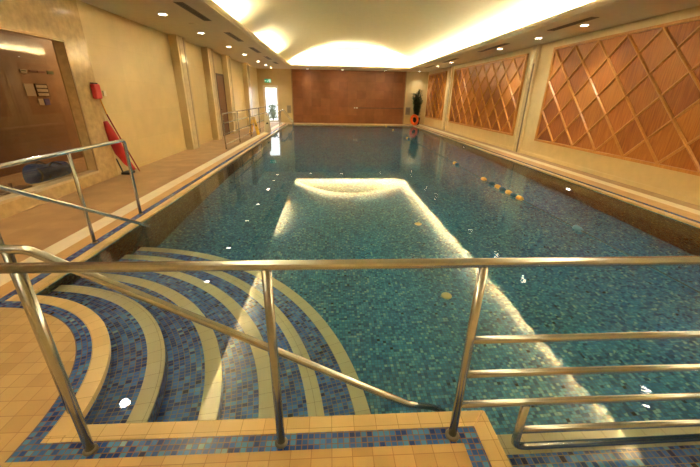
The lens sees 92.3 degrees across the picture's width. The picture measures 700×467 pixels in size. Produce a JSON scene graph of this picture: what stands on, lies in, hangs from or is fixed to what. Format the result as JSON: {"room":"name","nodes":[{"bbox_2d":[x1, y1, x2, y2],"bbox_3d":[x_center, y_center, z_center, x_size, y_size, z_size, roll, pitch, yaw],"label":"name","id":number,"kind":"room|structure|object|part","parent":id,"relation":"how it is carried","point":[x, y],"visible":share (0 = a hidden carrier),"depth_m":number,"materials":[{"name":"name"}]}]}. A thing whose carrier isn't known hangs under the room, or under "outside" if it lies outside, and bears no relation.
{"room":"indoor swimming pool","nodes":[
{"label":"indoor swimming pool","id":0,"kind":"room"},
{"bbox_2d":[0,30,82,177],"bbox_3d":[-6.157,-1.928,4.523,0.150,2.800,11.500,0,22,-3],"label":"wall","id":1,"kind":"structure","parent":0,"point":[28,129],"depth_m":6.53,"materials":[{"name":"brown wood"}]},
{"bbox_2d":[19,69,27,73],"bbox_3d":[-6.189,-3.074,6.374,0.018,0.070,0.150,0,22,-3],"label":"notice","id":2,"kind":"object","parent":1,"relation":"attached to","point":[21,70],"visible":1,"depth_m":6.37,"materials":[{"name":"paper"}]},
{"bbox_2d":[23,84,36,95],"bbox_3d":[-6.196,-2.779,6.510,0.015,0.220,0.220,0,22,-3],"label":"notice","id":3,"kind":"object","parent":1,"relation":"attached to","point":[29,88],"visible":1,"depth_m":6.50,"materials":[{"name":"paper"}]},
{"bbox_2d":[33,83,49,96],"bbox_3d":[-6.206,-2.890,6.783,0.023,0.240,0.310,0,22,-3],"label":"framed board","id":4,"kind":"object","parent":1,"relation":"attached to","point":[42,90],"visible":1,"depth_m":6.76,"materials":[{"name":"paper"}]},
{"bbox_2d":[38,99,44,104],"bbox_3d":[-6.210,-2.644,6.764,0.015,0.120,0.130,0,22,-3],"label":"notice","id":5,"kind":"object","parent":1,"relation":"attached to","point":[40,101],"visible":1,"depth_m":6.76,"materials":[{"name":"paper"}]},
{"bbox_2d":[43,99,50,104],"bbox_3d":[-6.219,-2.703,6.907,0.015,0.120,0.140,0,22,-3],"label":"notice","id":6,"kind":"object","parent":1,"relation":"attached to","point":[46,101],"visible":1,"depth_m":6.91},
{"bbox_2d":[0,157,86,195],"bbox_3d":[-5.931,-0.577,5.087,1.950,0.120,11.500,0,22,-3],"label":"floor","id":7,"kind":"structure","parent":0,"point":[17,179],"depth_m":5.94,"materials":[{"name":"brown tile"}]},
{"bbox_2d":[0,183,32,194],"bbox_3d":[-5.126,-0.701,5.095,0.200,0.130,0.480,0,22,-3],"label":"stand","id":8,"kind":"object","parent":7,"relation":"on","point":[20,187],"visible":0.73,"depth_m":5.15,"materials":[{"name":"brown wood"}]},
{"bbox_2d":[22,161,70,183],"bbox_3d":[-5.241,-1.103,5.844,0.376,0.304,0.840,0,22,-3],"label":"bag","id":9,"kind":"object","parent":7,"relation":"on","point":[35,173],"visible":0.99,"depth_m":5.62,"materials":[{"name":"blue fabric"}]},
{"bbox_2d":[0,0,118,219],"bbox_3d":[-4.770,-1.657,3.516,0.200,3.500,6.280,0,22,-3],"label":"wall","id":10,"kind":"structure","parent":0,"point":[59,19],"depth_m":5.83,"materials":[{"name":"beige paint"}]},
{"bbox_2d":[0,26,98,204],"bbox_3d":[-4.793,-1.364,3.976,0.222,2.232,4.512,0,22,-3],"label":"window","id":11,"kind":"structure","parent":10,"relation":"in","point":[10,197],"depth_m":5.53,"materials":[{"name":"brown glass"}]},
{"bbox_3d":[-4.811,-0.348,4.382,0.222,0.042,4.498,0,22,-3],"label":"sill","id":12,"kind":"part","parent":11,"relation":"part of","materials":[{"name":"stone"}]},
{"bbox_2d":[90,83,106,113],"bbox_3d":[-4.800,-2.577,6.449,0.083,0.571,0.280,0,22,-3],"label":"pouch","id":13,"kind":"object","parent":10,"relation":"attached to","point":[95,87],"visible":1,"depth_m":6.32,"materials":[{"name":"red plastic"}]},
{"bbox_2d":[84,341,110,418],"bbox_3d":[-2.055,1.326,2.647,1.916,1.215,0.467,19,28,38],"label":"wall","id":14,"kind":"structure","parent":0,"point":[110,341],"depth_m":2.01,"materials":[{"name":"tile"}]},
{"bbox_2d":[6,295,110,436],"bbox_3d":[-2.044,0.747,2.413,1.918,0.036,0.468,19,28,38],"label":"coping curve","id":15,"kind":"object","parent":14,"relation":"on","point":[92,383],"visible":0.81,"depth_m":2.21,"materials":[{"name":"beige tile"}]},
{"bbox_2d":[0,185,146,305],"bbox_3d":[-2.696,-0.084,3.323,0.064,1.211,2.450,0,22,-3],"label":"handrail","id":16,"kind":"object","parent":15,"relation":"on","point":[2,187],"visible":0.5,"depth_m":3.08,"materials":[{"name":"silver metal"}]},
{"bbox_3d":[-2.652,0.131,2.576,0.038,0.965,0.038,0,22,-3],"label":"post","id":17,"kind":"part","parent":16,"relation":"part of","materials":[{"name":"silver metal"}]},
{"bbox_3d":[-2.696,-0.084,3.323,0.041,1.211,2.450,0,22,-3],"label":"rail","id":18,"kind":"part","parent":16,"relation":"part of","materials":[{"name":"silver metal"}]},
{"bbox_2d":[0,245,417,413],"bbox_3d":[-0.645,0.584,1.728,2.446,1.174,0.061,0,22,-3],"label":"handrail","id":19,"kind":"object","parent":15,"relation":"on","point":[7,252],"visible":0.55,"depth_m":1.65,"materials":[{"name":"silver metal"}]},
{"bbox_3d":[-1.515,0.524,1.657,0.038,0.965,0.038,0,22,-3],"label":"post","id":20,"kind":"part","parent":19,"relation":"part of","materials":[{"name":"silver metal"}]},
{"bbox_2d":[0,122,287,297],"bbox_3d":[-3.592,-3.192,12.400,0.170,0.300,20.864,0,22,-3],"label":"floor","id":21,"kind":"structure","parent":0,"point":[5,289],"depth_m":4.56,"materials":[{"name":"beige tile"}]},
{"bbox_2d":[0,124,285,303],"bbox_3d":[-3.429,-2.965,11.848,0.090,0.300,19.474,0,22,-3],"label":"mosaic","id":22,"kind":"object","parent":21,"relation":"in","point":[41,276],"visible":0.23,"depth_m":4.33},
{"bbox_2d":[0,139,142,243],"bbox_3d":[-2.925,-0.180,3.210,0.064,1.056,3.197,0,22,-3],"label":"railing","id":23,"kind":"object","parent":22,"relation":"on","point":[66,152],"visible":1,"depth_m":3.69,"materials":[{"name":"silver metal"}]},
{"bbox_3d":[-2.925,-0.178,3.204,0.041,1.056,3.185,0,22,-3],"label":"rail","id":24,"kind":"part","parent":23,"relation":"part of","materials":[{"name":"silver metal"}]},
{"bbox_3d":[-2.955,-0.371,3.711,0.038,1.030,0.038,0,22,-3],"label":"post","id":25,"kind":"part","parent":23,"relation":"part of","materials":[{"name":"silver metal"}]},
{"bbox_2d":[36,126,285,294],"bbox_3d":[-3.354,-2.518,12.061,0.120,1.215,19.424,0,22,-3],"label":"wall","id":26,"kind":"structure","parent":0,"point":[285,126],"depth_m":4.33,"materials":[{"name":"tile"}]},
{"bbox_2d":[33,124,287,293],"bbox_3d":[-3.335,-3.107,11.848,0.100,0.036,19.370,0,22,-3],"label":"coping","id":27,"kind":"object","parent":26,"relation":"on","point":[42,284],"visible":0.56,"depth_m":4.33,"materials":[{"name":"beige tile"}]},
{"bbox_2d":[76,0,260,170],"bbox_3d":[-5.413,-5.854,13.826,0.150,3.500,16.020,0,22,-3],"label":"wall","id":28,"kind":"structure","parent":0,"point":[131,61],"depth_m":8.18,"materials":[{"name":"beige paint"}]},
{"bbox_2d":[118,127,245,174],"bbox_3d":[-5.360,-4.266,14.477,0.012,0.070,16.018,0,22,-3],"label":"baseboard","id":29,"kind":"structure","parent":28,"relation":"attached to","point":[208,140],"depth_m":8.94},
{"bbox_2d":[168,34,199,149],"bbox_3d":[-5.007,-4.210,10.259,0.232,3.150,0.640,0,22,-3],"label":"pilaster","id":30,"kind":"object","parent":28,"relation":"attached to","point":[177,45],"visible":1,"depth_m":10.05,"materials":[{"name":"stone"}]},
{"bbox_2d":[201,47,222,139],"bbox_3d":[-5.150,-5.183,12.650,0.232,3.150,0.630,0,22,-3],"label":"pilaster","id":31,"kind":"object","parent":28,"relation":"attached to","point":[207,53],"visible":1,"depth_m":12.43,"materials":[{"name":"stone"}]},
{"bbox_2d":[216,73,229,135],"bbox_3d":[-5.306,-5.373,14.110,0.090,2.400,1.010,0,22,-3],"label":"door","id":32,"kind":"structure","parent":28,"relation":"in","point":[219,77],"depth_m":14.04,"materials":[{"name":"brown wood"}]},
{"bbox_2d":[221,55,237,133],"bbox_3d":[-5.278,-6.054,14.791,0.232,3.150,0.600,0,22,-3],"label":"pilaster","id":33,"kind":"object","parent":28,"relation":"attached to","point":[225,59],"visible":1,"depth_m":14.54,"materials":[{"name":"stone"}]},
{"bbox_2d":[242,63,253,126],"bbox_3d":[-5.476,-7.400,18.097,0.232,3.150,0.650,0,22,-3],"label":"pilaster","id":34,"kind":"object","parent":28,"relation":"attached to","point":[245,66],"visible":0.77,"depth_m":17.79,"materials":[{"name":"paint"}]},
{"bbox_2d":[0,122,472,466],"bbox_3d":[-2.566,-2.249,10.123,5.267,0.300,25.900,0,22,-3],"label":"floor","id":35,"kind":"structure","parent":0,"point":[28,390],"depth_m":2.11,"materials":[{"name":"beige tile"}]},
{"bbox_2d":[5,437,44,461],"bbox_3d":[-1.582,1.190,1.695,0.090,0.300,0.125,0,22,-3],"label":"mosaic border corner","id":36,"kind":"object","parent":35,"relation":"in","point":[29,442],"visible":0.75,"depth_m":1.66,"materials":[{"name":"blue tile"}]},
{"bbox_2d":[0,301,91,437],"bbox_3d":[-2.101,0.892,2.406,1.776,0.300,0.432,19,28,38],"label":"mosaic border curve","id":37,"kind":"object","parent":35,"relation":"in","point":[81,334],"visible":0.4,"depth_m":2.24,"materials":[{"name":"blue tile"}]},
{"bbox_2d":[103,114,139,174],"bbox_3d":[-4.779,-1.847,7.011,0.220,1.224,0.542,4,22,7],"label":"tube","id":38,"kind":"object","parent":35,"relation":"on","point":[118,148],"visible":0.84,"depth_m":6.88,"materials":[{"name":"red plastic"}]},
{"bbox_2d":[0,122,284,285],"bbox_3d":[-3.787,-3.191,12.389,0.220,0.301,20.864,0,22,-3],"label":"drain","id":39,"kind":"object","parent":35,"relation":"in","point":[54,249],"visible":0.33,"depth_m":4.86,"materials":[{"name":"beige tile"}]},
{"bbox_2d":[264,113,270,131],"bbox_3d":[-3.937,-5.274,16.000,0.290,0.840,0.388,-3,23,-11],"label":"sign","id":40,"kind":"object","parent":39,"relation":"on","point":[266,117],"visible":1,"depth_m":15.91,"materials":[{"name":"beige plastic"}]},
{"bbox_2d":[222,106,266,148],"bbox_3d":[-4.166,-4.655,14.129,0.044,1.092,7.744,0,22,-3],"label":"deck railing","id":41,"kind":"object","parent":35,"relation":"on","point":[237,119],"visible":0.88,"depth_m":12.31,"materials":[{"name":"silver metal"}]},
{"bbox_3d":[-4.053,-3.869,12.240,0.040,1.060,0.040,0,22,-3],"label":"post","id":42,"kind":"part","parent":41,"relation":"part of","materials":[{"name":"silver metal"}]},
{"bbox_3d":[-4.168,-4.575,14.162,0.032,0.032,7.700,0,22,-3],"label":"rail","id":43,"kind":"part","parent":41,"relation":"part of","materials":[{"name":"silver metal"}]},
{"bbox_3d":[-4.173,-4.279,14.282,0.032,0.032,7.700,0,22,-3],"label":"rail","id":44,"kind":"part","parent":41,"relation":"part of","materials":[{"name":"silver metal"}]},
{"bbox_3d":[-4.162,-4.881,14.038,0.032,0.032,7.700,0,22,-3],"label":"rail","id":45,"kind":"part","parent":41,"relation":"part of","materials":[{"name":"silver metal"}]},
{"bbox_2d":[4,426,491,466],"bbox_3d":[-0.429,1.554,0.848,2.291,0.300,2.025,0,22,-3],"label":"mosaic","id":46,"kind":"object","parent":35,"relation":"in","point":[468,435],"visible":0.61,"depth_m":1.68},
{"bbox_2d":[249,117,259,134],"bbox_3d":[-4.212,-4.718,14.750,0.388,0.740,0.290,6,23,12],"label":"sign","id":47,"kind":"object","parent":35,"relation":"on","point":[253,120],"visible":0.97,"depth_m":14.74,"materials":[{"name":"yellow plastic"}]},
{"bbox_2d":[0,256,699,456],"bbox_3d":[0.265,0.649,1.565,5.300,1.181,0.072,0,22,-3],"label":"railing","id":48,"kind":"object","parent":35,"relation":"on","point":[20,271],"visible":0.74,"depth_m":1.45,"materials":[{"name":"silver metal"}]},
{"bbox_3d":[-1.255,0.600,1.454,0.040,0.985,0.040,0,22,-3],"label":"post","id":49,"kind":"part","parent":48,"relation":"part of","materials":[{"name":"silver metal"}]},
{"bbox_3d":[-0.337,0.595,1.505,0.040,0.985,0.040,0,22,-3],"label":"post","id":50,"kind":"part","parent":48,"relation":"part of","materials":[{"name":"silver metal"}]},
{"bbox_3d":[0.274,0.121,1.350,5.300,0.040,0.040,0,22,-3],"label":"rail","id":51,"kind":"part","parent":48,"relation":"part of","materials":[{"name":"silver metal"}]},
{"bbox_3d":[0.537,0.590,1.557,0.040,0.985,0.040,0,22,-3],"label":"post","id":52,"kind":"part","parent":48,"relation":"part of","materials":[{"name":"silver metal"}]},
{"bbox_3d":[1.719,0.837,1.728,2.378,0.035,0.035,0,22,-3],"label":"rail","id":53,"kind":"part","parent":48,"relation":"part of","materials":[{"name":"silver metal"}]},
{"bbox_3d":[1.722,0.657,1.655,2.378,0.035,0.035,0,22,-3],"label":"rail","id":54,"kind":"part","parent":48,"relation":"part of","materials":[{"name":"silver metal"}]},
{"bbox_3d":[1.726,0.472,1.580,2.378,0.035,0.035,0,22,-3],"label":"rail","id":55,"kind":"part","parent":48,"relation":"part of","materials":[{"name":"silver metal"}]},
{"bbox_3d":[1.892,1.018,1.812,2.025,0.037,0.037,0,22,-3],"label":"rail","id":56,"kind":"part","parent":48,"relation":"part of","materials":[{"name":"silver metal"}]},
{"bbox_2d":[256,68,428,123],"bbox_3d":[-0.410,-8.929,21.617,11.070,3.500,0.150,0,22,-3],"label":"wall","id":57,"kind":"structure","parent":0,"point":[281,78],"depth_m":21.45,"materials":[{"name":"beige paint"}]},
{"bbox_2d":[263,85,279,121],"bbox_3d":[-5.026,-8.287,21.564,0.940,2.200,0.161,0,22,-3],"label":"door","id":58,"kind":"structure","parent":57,"relation":"in","point":[264,86],"depth_m":21.40,"materials":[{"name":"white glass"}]},
{"bbox_2d":[287,105,290,112],"bbox_3d":[-3.930,-8.008,21.682,0.260,0.470,0.034,0,22,-3],"label":"air vent","id":59,"kind":"object","parent":57,"relation":"in","point":[288,106],"visible":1,"depth_m":21.67,"materials":[{"name":"brown metal"}]},
{"bbox_2d":[291,69,293,120],"bbox_3d":[-3.656,-8.704,21.390,0.060,3.150,0.080,0,22,-3],"label":"trim","id":60,"kind":"structure","parent":57,"relation":"attached to","point":[291,69],"depth_m":21.32,"materials":[{"name":"brown wood"}]},
{"bbox_2d":[292,69,405,123],"bbox_3d":[-0.063,-8.729,21.606,7.140,3.150,0.060,0,22,-3],"label":"wall panel","id":61,"kind":"object","parent":57,"relation":"attached to","point":[319,96],"visible":0.93,"depth_m":21.55,"materials":[{"name":"brown polished reddish-brown wood"}]},
{"bbox_2d":[402,72,406,123],"bbox_3d":[3.532,-8.746,21.803,0.060,3.150,0.080,0,22,-3],"label":"trim","id":62,"kind":"structure","parent":57,"relation":"attached to","point":[406,72],"depth_m":21.74,"materials":[{"name":"brown wood"}]},
{"bbox_2d":[405,107,409,114],"bbox_3d":[3.797,-8.052,22.127,0.320,0.470,0.034,0,22,-3],"label":"air vent","id":63,"kind":"object","parent":57,"relation":"in","point":[407,109],"visible":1,"depth_m":22.12,"materials":[{"name":"brown metal"}]},
{"bbox_2d":[80,0,699,71],"bbox_3d":[0.336,-5.381,9.022,10.870,0.125,26.000,0,22,-3],"label":"ceiling","id":64,"kind":"structure","parent":0,"point":[611,13],"depth_m":7.96,"materials":[{"name":"paint"}]},
{"bbox_2d":[174,2,210,20],"bbox_3d":[-3.142,-4.470,6.805,0.170,0.008,1.600,0,22,-3],"label":"ceiling vent","id":65,"kind":"object","parent":64,"relation":"in","point":[181,4],"visible":1,"depth_m":6.68,"materials":[{"name":"brown metal"}]},
{"bbox_2d":[224,32,243,41],"bbox_3d":[-3.313,-5.628,9.649,0.170,0.008,1.550,0,22,-3],"label":"ceiling vent","id":66,"kind":"object","parent":64,"relation":"in","point":[227,33],"visible":1,"depth_m":9.51,"materials":[{"name":"brown metal"}]},
{"bbox_2d":[213,0,594,66],"bbox_3d":[0.728,-5.733,8.524,8.000,1.135,24.200,0,22,-3],"label":"vault","id":67,"kind":"object","parent":64,"relation":"attached to","point":[378,33],"visible":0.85,"depth_m":11.44,"materials":[{"name":"paint"}]},
{"bbox_2d":[478,43,509,51],"bbox_3d":[4.571,-5.965,10.822,0.170,0.008,2.000,0,22,-3],"label":"ceiling vent","id":68,"kind":"object","parent":64,"relation":"in","point":[504,43],"visible":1,"depth_m":10.68,"materials":[{"name":"brown metal"}]},
{"bbox_2d":[547,17,598,30],"bbox_3d":[4.783,-4.525,7.285,0.170,0.008,1.450,0,22,-3],"label":"ceiling vent","id":69,"kind":"object","parent":64,"relation":"in","point":[589,18],"visible":1,"depth_m":7.18,"materials":[{"name":"brown metal"}]},
{"bbox_2d":[286,123,699,221],"bbox_3d":[0.771,-2.974,12.052,8.500,0.300,22.155,0,22,-3],"label":"floor","id":70,"kind":"structure","parent":0,"point":[693,216],"depth_m":7.47,"materials":[{"name":"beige tile"}]},
{"bbox_2d":[410,114,418,124],"bbox_3d":[4.096,-7.221,21.366,0.680,0.672,0.210,-12,26,-29],"label":"life ring","id":71,"kind":"object","parent":70,"relation":"on","point":[413,115],"visible":1,"depth_m":21.30,"materials":[{"name":"orange plastic"}]},
{"bbox_2d":[411,89,422,124],"bbox_3d":[4.312,-8.112,21.598,0.870,2.156,0.717,-11,25,-27],"label":"potted plant","id":72,"kind":"object","parent":70,"relation":"on","point":[417,102],"visible":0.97,"depth_m":21.42,"materials":[{"name":"green plant"}]},
{"bbox_2d":[417,126,699,223],"bbox_3d":[4.696,-2.769,11.717,0.085,0.300,20.765,0,22,-3],"label":"mosaic","id":73,"kind":"object","parent":70,"relation":"in","point":[417,126],"visible":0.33,"depth_m":6.73},
{"bbox_2d":[416,127,699,228],"bbox_3d":[4.605,-2.312,11.898,0.120,1.215,20.765,0,22,-3],"label":"wall","id":74,"kind":"structure","parent":0,"point":[416,127],"depth_m":6.68,"materials":[{"name":"tile"}]},
{"bbox_2d":[414,126,699,227],"bbox_3d":[4.605,-2.891,11.662,0.100,0.036,20.757,0,22,-3],"label":"coping","id":75,"kind":"object","parent":74,"relation":"on","point":[655,210],"visible":1,"depth_m":6.62,"materials":[{"name":"beige tile"}]},
{"bbox_2d":[420,124,699,210],"bbox_3d":[5.552,-2.296,10.590,0.410,0.300,25.900,0,22,-3],"label":"floor","id":76,"kind":"structure","parent":0,"point":[683,203],"depth_m":7.61,"materials":[{"name":"brown tile"}]},
{"bbox_2d":[419,124,699,214],"bbox_3d":[5.129,-2.999,12.303,0.230,0.301,22.155,0,22,-3],"label":"drain","id":77,"kind":"object","parent":76,"relation":"in","point":[672,204],"visible":0.22,"depth_m":7.32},
{"bbox_2d":[424,5,699,199],"bbox_3d":[5.763,-4.057,9.886,0.150,3.500,25.900,0,22,-3],"label":"wall","id":78,"kind":"structure","parent":0,"point":[685,184],"depth_m":8.58,"materials":[{"name":"beige paint"}]},
{"bbox_2d":[425,71,446,119],"bbox_3d":[5.047,-8.127,19.946,0.075,2.500,3.370,0,22,-3],"label":"lattice panel","id":79,"kind":"object","parent":78,"relation":"attached to","point":[434,103],"visible":1,"depth_m":19.72,"materials":[{"name":"brown wood"}]},
{"bbox_3d":[4.955,-8.750,21.476,0.075,2.380,0.060,0,22,-3],"label":"frame rail","id":80,"kind":"part","parent":79,"relation":"part of","materials":[{"name":"brown wood"}]},
{"bbox_3d":[5.139,-7.504,18.415,0.075,2.380,0.060,0,22,-3],"label":"frame rail","id":81,"kind":"part","parent":79,"relation":"part of","materials":[{"name":"brown wood"}]},
{"bbox_2d":[442,66,453,130],"bbox_3d":[5.174,-7.107,17.838,0.075,3.150,0.530,0,22,-3],"label":"pilaster","id":82,"kind":"object","parent":78,"relation":"attached to","point":[450,75],"visible":0.91,"depth_m":17.74,"materials":[{"name":"beige paint"}]},
{"bbox_2d":[448,53,528,135],"bbox_3d":[5.397,-5.754,14.115,0.075,2.500,6.620,0,22,-3],"label":"lattice panel","id":83,"kind":"object","parent":78,"relation":"attached to","point":[487,95],"visible":1,"depth_m":13.09,"materials":[{"name":"brown wood"}]},
{"bbox_3d":[5.215,-6.988,17.148,0.075,2.380,0.060,0,22,-3],"label":"frame rail","id":84,"kind":"part","parent":83,"relation":"part of","materials":[{"name":"brown wood"}]},
{"bbox_3d":[5.377,-4.623,14.574,0.075,0.060,6.620,0,22,-3],"label":"frame rail","id":85,"kind":"part","parent":83,"relation":"part of","materials":[{"name":"brown wood"}]},
{"bbox_3d":[5.417,-6.884,13.656,0.075,0.060,6.620,0,22,-3],"label":"frame rail","id":86,"kind":"part","parent":83,"relation":"part of","materials":[{"name":"brown wood"}]},
{"bbox_3d":[5.579,-4.519,11.082,0.075,2.380,0.060,0,22,-3],"label":"frame rail","id":87,"kind":"part","parent":83,"relation":"part of","materials":[{"name":"brown wood"}]},
{"bbox_2d":[512,44,541,152],"bbox_3d":[5.601,-4.214,10.731,0.075,3.150,0.440,0,22,-3],"label":"pilaster","id":88,"kind":"object","parent":78,"relation":"attached to","point":[536,49],"visible":1,"depth_m":10.63,"materials":[{"name":"beige paint"}]},
{"bbox_2d":[424,123,699,205],"bbox_3d":[5.650,-2.477,10.522,0.020,0.090,25.900,0,22,-3],"label":"baseboard","id":89,"kind":"structure","parent":78,"relation":"attached to","point":[618,179],"depth_m":7.71,"materials":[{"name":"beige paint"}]},
{"bbox_2d":[534,16,699,175],"bbox_3d":[5.840,-2.742,6.717,0.075,2.500,6.620,0,22,-3],"label":"lattice panel","id":90,"kind":"object","parent":78,"relation":"attached to","point":[634,95],"visible":1,"depth_m":6.93,"materials":[{"name":"brown wood"}]},
{"bbox_3d":[5.658,-3.977,9.750,0.075,2.380,0.060,0,22,-3],"label":"frame rail","id":91,"kind":"part","parent":90,"relation":"part of","materials":[{"name":"brown wood"}]},
{"bbox_3d":[5.820,-1.612,7.176,0.075,0.060,6.620,0,22,-3],"label":"frame rail","id":92,"kind":"part","parent":90,"relation":"part of","materials":[{"name":"brown wood"}]},
{"bbox_3d":[5.860,-3.873,6.258,0.075,0.060,6.620,0,22,-3],"label":"frame rail","id":93,"kind":"part","parent":90,"relation":"part of","materials":[{"name":"brown wood"}]},
{"bbox_3d":[0.071,-6.182,21.234,8.015,1.215,0.120,0,22,-3],"label":"wall","id":94,"kind":"structure","parent":0,"visible":0},
{"bbox_2d":[288,124,402,125],"bbox_3d":[0.082,-6.758,20.989,8.009,0.036,0.100,0,22,-3],"label":"coping","id":95,"kind":"object","parent":94,"relation":"on","point":[288,124],"visible":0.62,"depth_m":20.97,"materials":[{"name":"beige tile"}]},
{"bbox_3d":[0.689,-1.250,10.994,8.015,0.200,22.800,0,22,-3],"label":"floor","id":96,"kind":"structure","parent":0,"visible":0},
{"bbox_2d":[37,125,699,466],"bbox_3d":[0.697,-1.876,10.794,7.815,1.310,22.500,0,22,-3],"label":"water","id":97,"kind":"object","parent":96,"relation":"in","point":[305,192],"visible":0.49,"depth_m":3.01,"materials":[{"name":"teal liquid"}]},
{"bbox_2d":[385,126,699,292],"bbox_3d":[2.733,-2.870,11.558,0.151,0.100,20.565,0,22,-3],"label":"lane rope","id":98,"kind":"object","parent":97,"relation":"on","point":[576,227],"visible":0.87,"depth_m":5.98,"materials":[{"name":"yellow plastic"},{"name":"blue plastic"}]},
{"bbox_3d":[-0.401,1.614,2.011,2.301,1.215,0.120,0,22,-3],"label":"wall","id":99,"kind":"structure","parent":0,"visible":0},
{"bbox_2d":[40,436,64,442],"bbox_3d":[-1.492,1.049,1.692,0.092,0.036,0.035,0,22,-3],"label":"coping corner","id":100,"kind":"object","parent":99,"relation":"on","point":[52,439],"visible":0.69,"depth_m":1.69,"materials":[{"name":"beige tile"}]},
{"bbox_2d":[61,410,483,442],"bbox_3d":[-0.346,1.030,1.788,2.206,0.036,0.100,0,22,-3],"label":"coping","id":101,"kind":"object","parent":99,"relation":"on","point":[337,423],"visible":0.68,"depth_m":1.77,"materials":[{"name":"beige tile"}]},
{"bbox_3d":[0.742,1.970,1.184,0.120,1.215,2.025,0,22,-3],"label":"bay","id":102,"kind":"object","parent":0,"visible":0},
{"bbox_2d":[474,411,511,466],"bbox_3d":[0.761,1.388,0.954,0.100,0.036,2.027,0,22,-3],"label":"coping","id":103,"kind":"object","parent":102,"relation":"on","point":[491,444],"visible":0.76,"depth_m":1.70,"materials":[{"name":"beige tile"}]},
{"label":"outside","id":104,"kind":"structure","parent":0,"visible":0},
{"bbox_3d":[-4.762,-10.231,29.477,18.000,0.100,15.850,0,22,-3],"label":"ground","id":105,"kind":"structure","parent":104,"visible":0},
{"bbox_2d":[267,104,277,119],"bbox_3d":[-5.364,-8.392,23.279,0.750,1.140,0.778,0,22,-3],"label":"bush","id":106,"kind":"object","parent":105,"relation":"on","point":[272,107],"visible":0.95,"depth_m":23.17,"materials":[{"name":"green plant"}]}
]}

